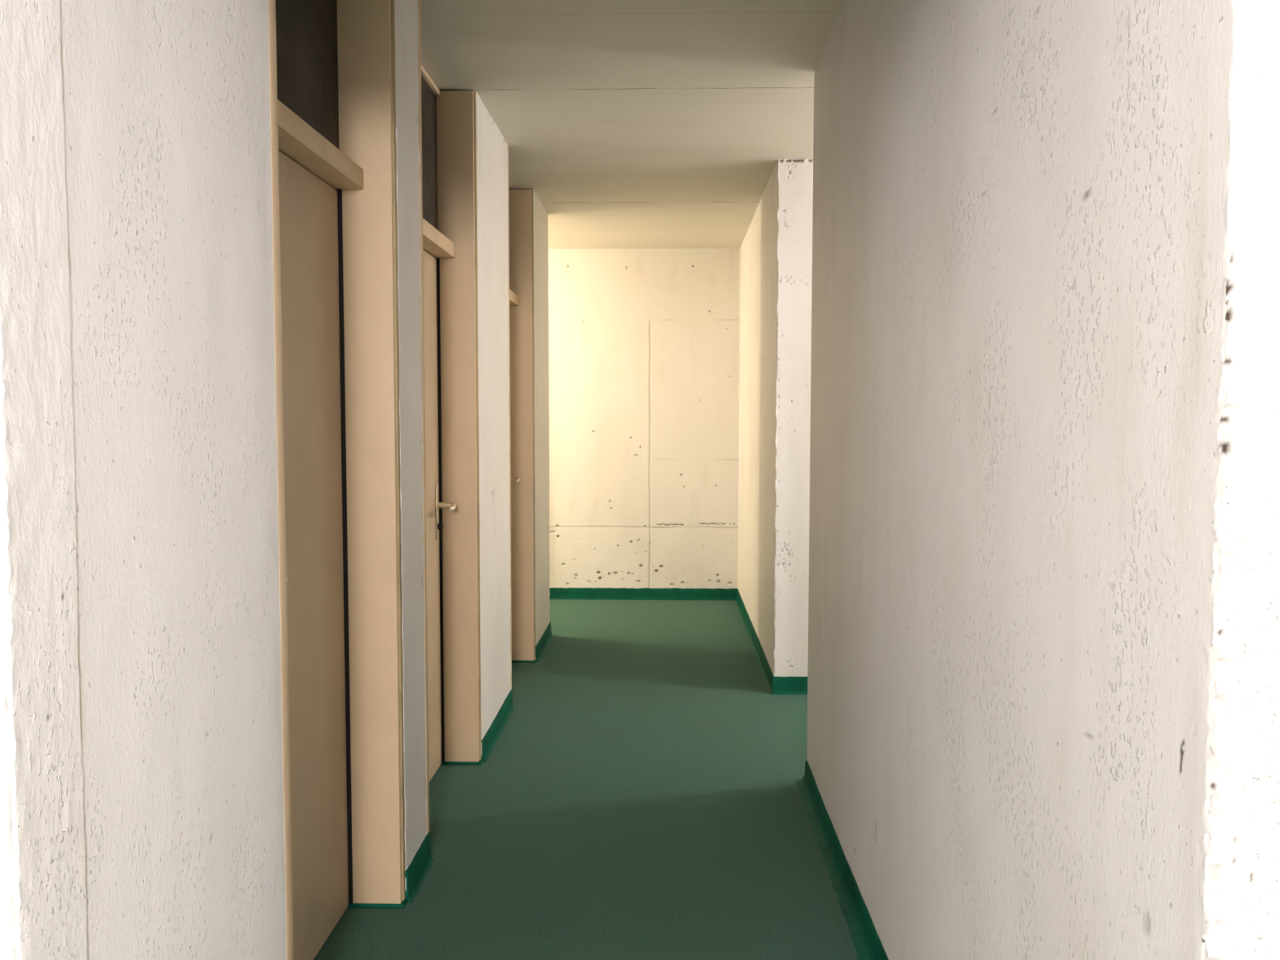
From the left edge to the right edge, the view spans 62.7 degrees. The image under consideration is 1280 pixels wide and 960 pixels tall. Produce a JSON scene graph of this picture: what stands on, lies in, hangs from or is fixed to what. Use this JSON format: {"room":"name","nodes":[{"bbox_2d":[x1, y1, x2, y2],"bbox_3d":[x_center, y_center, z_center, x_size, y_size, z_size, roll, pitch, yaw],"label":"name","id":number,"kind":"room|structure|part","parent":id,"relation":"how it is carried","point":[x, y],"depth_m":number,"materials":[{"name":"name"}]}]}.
{"room":"corridor","nodes":[
{"label":"corridor","id":0,"kind":"room"},
{"bbox_2d":[0,0,286,959],"bbox_3d":[-0.891,-0.033,1.571,0.406,2.618,0.826,0,3,1],"label":"wall","id":1,"kind":"structure","parent":0,"point":[142,808],"depth_m":1.46,"materials":[{"name":"white paint"}]},
{"bbox_2d":[267,0,407,959],"bbox_3d":[-0.767,-0.082,2.441,0.198,2.614,0.924,0,3,1],"label":"door","id":2,"kind":"structure","parent":1,"relation":"in","point":[332,91],"depth_m":2.80,"materials":[{"name":"beige paint"}]},
{"bbox_3d":[-0.831,-1.089,2.385,0.024,0.558,0.853,0,3,1],"label":"transom panel","id":3,"kind":"part","parent":2,"relation":"part of","materials":[{"name":"black glass"}]},
{"bbox_2d":[394,0,426,890],"bbox_3d":[-0.855,-0.119,3.032,0.402,2.618,0.266,0,3,1],"label":"wall","id":4,"kind":"structure","parent":0,"point":[406,11],"depth_m":3.01,"materials":[{"name":"white paint"}]},
{"bbox_2d":[404,831,433,902],"bbox_3d":[-0.651,1.140,3.112,0.021,0.094,0.285,0,3,1],"label":"baseboard","id":5,"kind":"structure","parent":4,"relation":"attached to","point":[421,863],"depth_m":3.09,"materials":[{"name":"green paint"}]},
{"bbox_2d":[473,91,511,739],"bbox_3d":[-0.817,-0.207,4.508,0.402,2.618,0.790,0,3,1],"label":"wall","id":6,"kind":"structure","parent":0,"point":[491,146],"depth_m":4.44,"materials":[{"name":"white paint"}]},
{"bbox_2d":[417,0,482,834],"bbox_3d":[-0.736,-0.153,3.638,0.198,2.614,0.957,0,3,1],"label":"door","id":7,"kind":"structure","parent":6,"relation":"in","point":[447,129],"depth_m":4.05,"materials":[{"name":"beige paint"}]},
{"bbox_3d":[-0.800,-1.159,3.578,0.024,0.558,0.893,0,3,1],"label":"transom panel","id":8,"kind":"part","parent":7,"relation":"part of","materials":[{"name":"black glass"}]},
{"bbox_3d":[-0.803,-1.448,3.561,0.058,0.020,0.893,0,3,1],"label":"rail","id":9,"kind":"part","parent":7,"relation":"part of","materials":[{"name":"beige paint"}]},
{"bbox_3d":[-0.780,0.123,4.043,0.007,0.215,0.034,0,3,1],"label":"handle plate","id":10,"kind":"part","parent":7,"relation":"part of","materials":[{"name":"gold metal"}]},
{"bbox_3d":[-0.722,0.100,3.999,0.062,0.025,0.155,-2,4,-34],"label":"lever","id":11,"kind":"part","parent":7,"relation":"part of","materials":[{"name":"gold metal"}]},
{"bbox_2d":[481,689,514,762],"bbox_3d":[-0.613,1.056,4.576,0.021,0.089,0.787,0,3,1],"label":"baseboard","id":12,"kind":"structure","parent":6,"relation":"attached to","point":[491,736],"depth_m":4.51,"materials":[{"name":"green paint"}]},
{"bbox_2d":[507,146,536,689],"bbox_3d":[-0.692,-0.256,5.370,0.198,2.614,0.944,0,3,1],"label":"door","id":13,"kind":"structure","parent":6,"relation":"in","point":[520,202],"depth_m":5.81,"materials":[{"name":"beige paint"}]},
{"bbox_3d":[-0.677,-0.003,5.732,0.062,0.025,0.155,-2,4,-34],"label":"lever","id":14,"kind":"part","parent":13,"relation":"part of","materials":[{"name":"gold metal"}]},
{"bbox_2d":[531,189,550,659],"bbox_3d":[-2.056,-0.310,6.227,2.968,2.618,0.712,0,3,1],"label":"wall","id":15,"kind":"structure","parent":0,"point":[541,388],"depth_m":6.14,"materials":[{"name":"white paint"}]},
{"bbox_2d":[535,622,552,661],"bbox_3d":[-1.950,0.952,6.307,2.783,0.089,0.728,0,3,1],"label":"baseboard","id":16,"kind":"structure","parent":15,"relation":"attached to","point":[541,646],"depth_m":6.21,"materials":[{"name":"green paint"}]},
{"bbox_2d":[313,599,858,959],"bbox_3d":[0.316,1.388,0.756,8.400,0.120,14.961,0,3,1],"label":"floor","id":17,"kind":"structure","parent":0,"point":[638,797],"depth_m":3.56,"materials":[{"name":"green carpet"}]},
{"bbox_2d":[420,0,844,248],"bbox_3d":[0.319,-1.360,0.593,8.400,0.150,14.961,0,3,1],"label":"ceiling","id":18,"kind":"structure","parent":0,"point":[633,124],"depth_m":4.11,"materials":[{"name":"paint"}]},
{"bbox_2d":[548,248,739,588],"bbox_3d":[-1.226,-0.415,8.008,4.541,2.618,0.254,0,3,1],"label":"wall","id":19,"kind":"structure","parent":0,"point":[644,344],"depth_m":7.85,"materials":[{"name":"beige paint"}]},
{"bbox_2d":[737,0,1279,959],"bbox_3d":[2.576,-0.195,4.367,3.875,2.618,6.851,0,3,1],"label":"wall","id":20,"kind":"structure","parent":0,"point":[1043,674],"depth_m":1.52,"materials":[{"name":"white paint"}]},
{"bbox_2d":[549,587,807,694],"bbox_3d":[0.166,0.937,6.576,7.000,0.091,2.709,0,3,1],"label":"baseboard","id":21,"kind":"structure","parent":20,"relation":"attached to","point":[577,593],"depth_m":7.91,"materials":[{"name":"green paint"}]},
{"bbox_2d":[795,760,888,959],"bbox_3d":[2.404,1.184,2.466,3.714,0.089,2.952,0,3,1],"label":"baseboard","id":22,"kind":"structure","parent":20,"relation":"attached to","point":[868,944],"depth_m":3.06,"materials":[{"name":"green paint"}]}
]}

